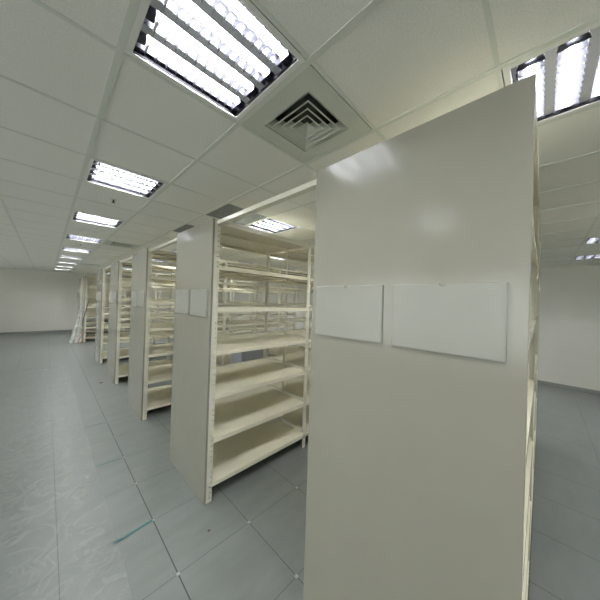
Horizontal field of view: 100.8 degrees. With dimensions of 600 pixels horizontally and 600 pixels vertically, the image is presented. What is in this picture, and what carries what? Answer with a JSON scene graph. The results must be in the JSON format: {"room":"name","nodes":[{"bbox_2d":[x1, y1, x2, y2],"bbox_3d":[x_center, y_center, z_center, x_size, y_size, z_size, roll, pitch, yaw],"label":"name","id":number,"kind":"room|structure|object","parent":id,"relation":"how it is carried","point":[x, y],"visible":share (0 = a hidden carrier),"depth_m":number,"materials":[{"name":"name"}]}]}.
{"room":"storage room","nodes":[
{"label":"storage room","id":0,"kind":"room"},
{"bbox_2d":[0,268,174,332],"bbox_3d":[-11.162,0.003,14.122,0.100,3.365,14.000,2,0,44],"label":"wall","id":1,"kind":"structure","parent":0,"point":[30,300],"depth_m":12.31,"materials":[{"name":"paint"}]},
{"bbox_2d":[0,328,95,334],"bbox_3d":[-11.174,1.641,14.075,0.012,0.090,13.776,2,0,44],"label":"baseboard","id":2,"kind":"structure","parent":1,"relation":"attached to","point":[94,328],"depth_m":12.19,"materials":[{"name":"grey"}]},
{"bbox_2d":[0,0,599,277],"bbox_3d":[-3.076,-1.158,6.263,22.400,0.016,12.628,2,0,44],"label":"ceiling grid","id":3,"kind":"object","parent":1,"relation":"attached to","point":[133,6],"depth_m":1.40,"materials":[{"name":"white paint"}]},
{"bbox_2d":[0,0,599,282],"bbox_3d":[-3.070,-1.329,6.264,22.400,0.350,13.800,2,0,44],"label":"ceiling","id":4,"kind":"structure","parent":0,"point":[403,55],"depth_m":1.49,"materials":[{"name":"tile"}]},
{"bbox_2d":[57,261,78,263],"bbox_3d":[-8.095,-1.346,8.657,0.572,0.090,0.572,2,0,44],"label":"ceiling light","id":5,"kind":"object","parent":4,"relation":"attached to","point":[57,261],"visible":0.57,"depth_m":8.77,"materials":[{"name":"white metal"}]},
{"bbox_2d":[58,255,84,259],"bbox_3d":[-6.809,-1.310,7.399,0.572,0.090,0.572,2,0,44],"label":"ceiling light","id":6,"kind":"object","parent":4,"relation":"attached to","point":[62,256],"visible":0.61,"depth_m":7.50,"materials":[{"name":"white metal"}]},
{"bbox_2d":[60,247,92,252],"bbox_3d":[-5.522,-1.274,6.140,0.572,0.090,0.572,2,0,44],"label":"ceiling light","id":7,"kind":"object","parent":4,"relation":"attached to","point":[62,248],"visible":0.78,"depth_m":6.21,"materials":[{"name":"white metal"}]},
{"bbox_2d":[64,234,104,243],"bbox_3d":[-4.236,-1.238,4.882,0.572,0.090,0.572,2,0,44],"label":"ceiling light","id":8,"kind":"object","parent":4,"relation":"attached to","point":[68,236],"visible":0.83,"depth_m":4.94,"materials":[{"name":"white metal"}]},
{"bbox_2d":[79,263,100,265],"bbox_3d":[-7.676,-1.339,9.086,0.572,0.114,0.572,2,0,44],"label":"ceiling vent","id":9,"kind":"object","parent":4,"relation":"in","point":[80,263],"visible":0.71,"depth_m":9.09,"materials":[{"name":"grey metal"}]},
{"bbox_2d":[70,211,125,228],"bbox_3d":[-2.949,-1.203,3.624,0.572,0.090,0.572,2,0,44],"label":"ceiling light","id":10,"kind":"object","parent":4,"relation":"attached to","point":[76,215],"visible":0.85,"depth_m":3.66,"materials":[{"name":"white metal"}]},
{"bbox_2d":[104,240,140,248],"bbox_3d":[-3.816,-1.231,5.311,0.572,0.114,0.572,2,0,44],"label":"ceiling vent","id":11,"kind":"object","parent":4,"relation":"in","point":[112,243],"visible":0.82,"depth_m":5.32,"materials":[{"name":"grey metal"}]},
{"bbox_2d":[83,158,167,199],"bbox_3d":[-1.662,-1.167,2.365,0.572,0.090,0.572,2,0,44],"label":"ceiling light","id":12,"kind":"object","parent":4,"relation":"attached to","point":[97,171],"visible":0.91,"depth_m":2.38,"materials":[{"name":"white metal"}]},
{"bbox_2d":[174,224,193,232],"bbox_3d":[-1.683,-1.120,4.062,0.576,0.006,0.576,2,0,44],"label":"ceiling vent","id":13,"kind":"object","parent":4,"relation":"in","point":[185,227],"visible":0.37,"depth_m":3.90,"materials":[{"name":"grey metal"}]},
{"bbox_2d":[124,0,305,121],"bbox_3d":[-0.376,-1.131,1.107,0.572,0.090,0.572,2,0,44],"label":"ceiling light","id":14,"kind":"object","parent":4,"relation":"attached to","point":[229,55],"visible":1,"depth_m":1.10,"materials":[{"name":"white metal"}]},
{"bbox_2d":[137,30,146,45],"bbox_3d":[-0.684,-1.151,1.070,0.038,0.058,0.036,2,0,44],"label":"socket","id":15,"kind":"object","parent":14,"relation":"attached to","point":[142,38],"depth_m":1.07,"materials":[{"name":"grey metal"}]},
{"bbox_2d":[145,5,156,23],"bbox_3d":[-0.591,-1.148,0.979,0.038,0.058,0.036,2,0,44],"label":"socket","id":16,"kind":"object","parent":14,"relation":"attached to","point":[151,15],"depth_m":0.98,"materials":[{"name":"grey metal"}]},
{"bbox_2d":[236,99,243,108],"bbox_3d":[-0.346,-1.139,1.416,0.038,0.058,0.036,2,0,44],"label":"socket","id":17,"kind":"object","parent":14,"relation":"attached to","point":[241,105],"depth_m":1.41,"materials":[{"name":"metal"}]},
{"bbox_2d":[249,85,257,96],"bbox_3d":[-0.253,-1.136,1.325,0.038,0.058,0.036,2,0,44],"label":"socket","id":18,"kind":"object","parent":14,"relation":"attached to","point":[254,93],"depth_m":1.32,"materials":[{"name":"metal"}]},
{"bbox_2d":[264,65,272,81],"bbox_3d":[-0.160,-1.133,1.235,0.038,0.058,0.036,2,0,44],"label":"socket","id":19,"kind":"object","parent":14,"relation":"attached to","point":[269,78],"depth_m":1.23,"materials":[{"name":"metal"}]},
{"bbox_2d":[281,46,290,65],"bbox_3d":[-0.067,-1.131,1.144,0.038,0.058,0.036,2,0,44],"label":"socket","id":20,"kind":"object","parent":14,"relation":"attached to","point":[287,61],"depth_m":1.14,"materials":[{"name":"metal"}]},
{"bbox_2d":[206,204,265,224],"bbox_3d":[-0.825,-1.096,3.223,0.576,0.006,0.576,2,0,44],"label":"ceiling vent","id":21,"kind":"object","parent":4,"relation":"in","point":[226,210],"visible":0.76,"depth_m":3.19,"materials":[{"name":"grey metal"}]},
{"bbox_2d":[246,218,298,233],"bbox_3d":[-0.405,-1.121,3.652,0.572,0.090,0.572,2,0,44],"label":"ceiling light","id":22,"kind":"object","parent":4,"relation":"attached to","point":[269,225],"visible":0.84,"depth_m":3.67,"materials":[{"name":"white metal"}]},
{"bbox_2d":[242,65,371,162],"bbox_3d":[0.044,-1.123,1.536,0.572,0.114,0.572,2,0,44],"label":"ceiling vent","id":23,"kind":"object","parent":4,"relation":"in","point":[308,118],"visible":1,"depth_m":1.53,"materials":[{"name":"white metal"}]},
{"bbox_2d":[502,21,599,124],"bbox_3d":[1.320,-1.076,1.126,0.572,0.090,0.572,2,0,44],"label":"ceiling light","id":24,"kind":"object","parent":4,"relation":"attached to","point":[567,71],"visible":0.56,"depth_m":1.15,"materials":[{"name":"white metal"}]},
{"bbox_2d":[573,255,599,259],"bbox_3d":[5.941,-0.910,4.997,0.572,0.090,0.572,2,0,44],"label":"ceiling light","id":25,"kind":"object","parent":4,"relation":"attached to","point":[587,256],"visible":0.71,"depth_m":5.10,"materials":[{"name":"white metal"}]},
{"bbox_2d":[582,237,599,244],"bbox_3d":[4.683,-0.956,3.710,0.572,0.090,0.572,2,0,44],"label":"ceiling light","id":26,"kind":"object","parent":4,"relation":"attached to","point":[596,240],"visible":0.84,"depth_m":3.90,"materials":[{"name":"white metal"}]},
{"bbox_2d":[0,329,599,599],"bbox_3d":[-3.176,1.958,6.250,22.400,0.104,13.800,2,0,44],"label":"floor","id":27,"kind":"structure","parent":0,"point":[63,514],"depth_m":2.40,"materials":[{"name":"grey tile"}]},
{"bbox_2d":[67,302,82,343],"bbox_3d":[-8.981,0.888,9.915,0.122,1.660,0.434,2,0,31],"label":"drape","id":28,"kind":"object","parent":27,"relation":"on","point":[76,333],"visible":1,"depth_m":9.99,"materials":[{"name":"white fabric"}]},
{"bbox_2d":[77,278,108,331],"bbox_3d":[-10.358,0.324,12.634,0.946,2.762,1.430,2,0,44],"label":"shelving rack","id":29,"kind":"object","parent":27,"relation":"on","point":[79,295],"visible":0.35,"depth_m":12.15,"materials":[{"name":"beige metal"}]},
{"bbox_2d":[81,275,125,341],"bbox_3d":[-8.754,0.369,11.065,0.946,2.762,1.430,2,0,44],"label":"shelving rack","id":30,"kind":"object","parent":27,"relation":"on","point":[87,291],"visible":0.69,"depth_m":10.69,"materials":[{"name":"beige metal"}]},
{"bbox_2d":[119,281,131,330],"bbox_3d":[-9.360,0.361,13.656,0.946,2.762,1.416,2,0,44],"label":"shelving rack","id":31,"kind":"object","parent":27,"relation":"on","point":[121,329],"visible":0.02,"depth_m":13.24,"materials":[{"name":"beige metal"}]},
{"bbox_2d":[95,268,156,363],"bbox_3d":[-5.541,0.459,7.922,0.946,2.762,1.430,2,0,44],"label":"shelving rack","id":32,"kind":"object","parent":27,"relation":"on","point":[100,354],"visible":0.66,"depth_m":7.39,"materials":[{"name":"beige metal"}]},
{"bbox_2d":[114,519,152,543],"bbox_3d":[-1.391,1.942,2.087,0.022,0.009,0.293,2,0,37],"label":"tape","id":33,"kind":"object","parent":27,"relation":"on","point":[143,525],"visible":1,"depth_m":2.08,"materials":[{"name":"teal plastic"}]},
{"bbox_2d":[107,261,175,383],"bbox_3d":[-3.934,0.504,6.351,0.946,2.762,1.430,2,0,44],"label":"shelving rack","id":34,"kind":"object","parent":27,"relation":"on","point":[114,370],"visible":0.62,"depth_m":5.89,"materials":[{"name":"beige metal"}]},
{"bbox_2d":[124,279,160,321],"bbox_3d":[-7.755,0.406,12.086,0.946,2.762,1.416,2,0,44],"label":"shelving rack","id":35,"kind":"object","parent":27,"relation":"on","point":[159,290],"visible":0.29,"depth_m":12.24,"materials":[{"name":"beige metal"}]},
{"bbox_2d":[148,283,174,321],"bbox_3d":[-8.366,0.397,14.673,0.946,2.762,1.416,2,0,44],"label":"shelving rack","id":36,"kind":"object","parent":27,"relation":"on","point":[161,283],"visible":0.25,"depth_m":14.84,"materials":[{"name":"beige metal"}]},
{"bbox_2d":[153,273,175,339],"bbox_3d":[-4.542,0.495,8.944,0.946,2.762,1.416,2,0,44],"label":"shelving rack","id":37,"kind":"object","parent":27,"relation":"on","point":[158,274],"visible":0.02,"depth_m":8.45,"materials":[{"name":"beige metal"}]},
{"bbox_2d":[157,282,174,314],"bbox_3d":[-6.762,0.442,13.103,0.946,2.762,1.416,2,0,44],"label":"shelving rack","id":38,"kind":"object","parent":27,"relation":"on","point":[158,282],"visible":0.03,"depth_m":13.10,"materials":[{"name":"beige metal"}]},
{"bbox_2d":[127,248,227,420],"bbox_3d":[-2.328,0.548,4.780,0.946,2.762,1.430,2,0,44],"label":"shelving rack","id":39,"kind":"object","parent":27,"relation":"on","point":[140,399],"visible":0.56,"depth_m":4.24,"materials":[{"name":"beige metal"}]},
{"bbox_2d":[120,257,131,262],"bbox_3d":[-3.539,-0.826,5.112,1.301,0.035,0.050,2,0,44],"label":"bar","id":40,"kind":"object","parent":39,"relation":"attached to","point":[130,258],"visible":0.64,"depth_m":5.15,"materials":[{"name":"beige metal"}]},
{"bbox_2d":[169,271,231,359],"bbox_3d":[-2.935,0.540,7.373,0.946,2.762,1.416,2,0,44],"label":"shelving rack","id":41,"kind":"object","parent":27,"relation":"on","point":[219,329],"visible":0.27,"depth_m":7.55,"materials":[{"name":"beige metal"}]},
{"bbox_2d":[217,279,234,334],"bbox_3d":[-3.549,0.532,9.961,0.946,2.762,1.416,2,0,44],"label":"shelving rack","id":42,"kind":"object","parent":27,"relation":"on","point":[218,333],"visible":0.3,"depth_m":10.12,"materials":[{"name":"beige metal"}]},
{"bbox_2d":[169,218,311,504],"bbox_3d":[-0.721,0.593,3.208,0.946,2.762,1.430,2,0,44],"label":"shelving rack","id":43,"kind":"object","parent":27,"relation":"on","point":[225,419],"visible":1,"depth_m":2.85,"materials":[{"name":"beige metal"}]},
{"bbox_2d":[149,238,176,251],"bbox_3d":[-1.932,-0.781,3.541,1.302,0.035,0.050,2,0,44],"label":"bar","id":44,"kind":"object","parent":43,"relation":"attached to","point":[173,241],"visible":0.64,"depth_m":3.53,"materials":[{"name":"beige metal"}]},
{"bbox_2d":[219,281,268,354],"bbox_3d":[-1.942,0.577,8.389,0.946,2.762,1.416,2,0,44],"label":"shelving rack","id":45,"kind":"object","parent":27,"relation":"on","point":[250,327],"visible":0.38,"depth_m":8.40,"materials":[{"name":"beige metal"}]},
{"bbox_2d":[227,280,262,333],"bbox_3d":[-2.555,0.568,10.978,0.946,2.762,1.416,2,0,44],"label":"shelving rack","id":46,"kind":"object","parent":27,"relation":"on","point":[236,281],"visible":0.31,"depth_m":10.88,"materials":[{"name":"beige metal"}]},
{"bbox_2d":[214,260,280,364],"bbox_3d":[-1.329,0.585,5.802,0.946,2.762,1.416,2,0,44],"label":"shelving rack","id":47,"kind":"object","parent":27,"relation":"on","point":[257,321],"visible":0.27,"depth_m":5.82,"materials":[{"name":"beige metal"}]},
{"bbox_2d":[231,348,268,362],"bbox_3d":[-1.013,1.401,5.023,0.394,1.145,0.650,2,0,44],"label":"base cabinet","id":48,"kind":"object","parent":27,"relation":"on","point":[255,354],"visible":0.02,"depth_m":4.82,"materials":[{"name":"metal"}]},
{"bbox_2d":[261,280,297,348],"bbox_3d":[-0.949,0.613,9.406,0.946,2.762,1.416,2,0,44],"label":"shelving rack","id":49,"kind":"object","parent":27,"relation":"on","point":[288,314],"visible":0.34,"depth_m":9.54,"materials":[{"name":"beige metal"}]},
{"bbox_2d":[261,269,313,354],"bbox_3d":[-0.336,0.622,6.819,0.946,2.762,1.416,2,0,44],"label":"shelving rack","id":50,"kind":"object","parent":27,"relation":"on","point":[295,348],"visible":0.33,"depth_m":6.91,"materials":[{"name":"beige metal"}]},
{"bbox_2d":[267,246,313,435],"bbox_3d":[0.278,0.630,4.230,0.946,2.762,1.416,2,0,44],"label":"shelving rack","id":51,"kind":"object","parent":27,"relation":"on","point":[295,386],"visible":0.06,"depth_m":4.03,"materials":[{"name":"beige metal"}]},
{"bbox_2d":[296,276,312,347],"bbox_3d":[0.658,0.658,7.835,0.946,2.762,1.416,2,0,44],"label":"shelving rack","id":52,"kind":"object","parent":27,"relation":"on","point":[309,344],"visible":0.02,"depth_m":7.88,"materials":[{"name":"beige metal"}]},
{"bbox_2d":[303,73,538,599],"bbox_3d":[0.885,0.638,1.638,0.946,2.762,1.430,2,0,44],"label":"shelving rack","id":53,"kind":"object","parent":27,"relation":"on","point":[423,341],"visible":1,"depth_m":1.03,"materials":[{"name":"beige metal"}]},
{"bbox_2d":[217,179,316,225],"bbox_3d":[-0.326,-0.737,1.970,1.301,0.035,0.050,2,0,44],"label":"bar","id":54,"kind":"object","parent":53,"relation":"attached to","point":[307,187],"visible":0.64,"depth_m":1.83,"materials":[{"name":"beige metal"}]},
{"bbox_2d":[528,205,540,559],"bbox_3d":[1.884,0.675,2.659,0.946,2.762,1.416,2,0,44],"label":"shelving rack","id":55,"kind":"object","parent":27,"relation":"on","point":[539,240],"visible":0.15,"depth_m":2.71,"materials":[{"name":"beige metal"}]},
{"bbox_2d":[534,242,540,462],"bbox_3d":[2.877,0.711,3.676,0.946,2.762,1.416,2,0,44],"label":"shelving rack","id":56,"kind":"object","parent":27,"relation":"on","point":[540,242],"visible":0.13,"depth_m":3.81,"materials":[{"name":"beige metal"}]},
{"bbox_2d":[218,258,599,390],"bbox_3d":[1.735,0.406,11.227,22.400,3.365,0.100,2,0,44],"label":"wall","id":57,"kind":"structure","parent":0,"point":[569,314],"depth_m":6.28,"materials":[{"name":"paint"}]},
{"bbox_2d":[261,331,599,394],"bbox_3d":[1.643,2.041,11.179,22.400,0.090,0.012,2,0,44],"label":"baseboard","id":58,"kind":"structure","parent":57,"relation":"attached to","point":[539,381],"depth_m":6.20,"materials":[{"name":"grey"}]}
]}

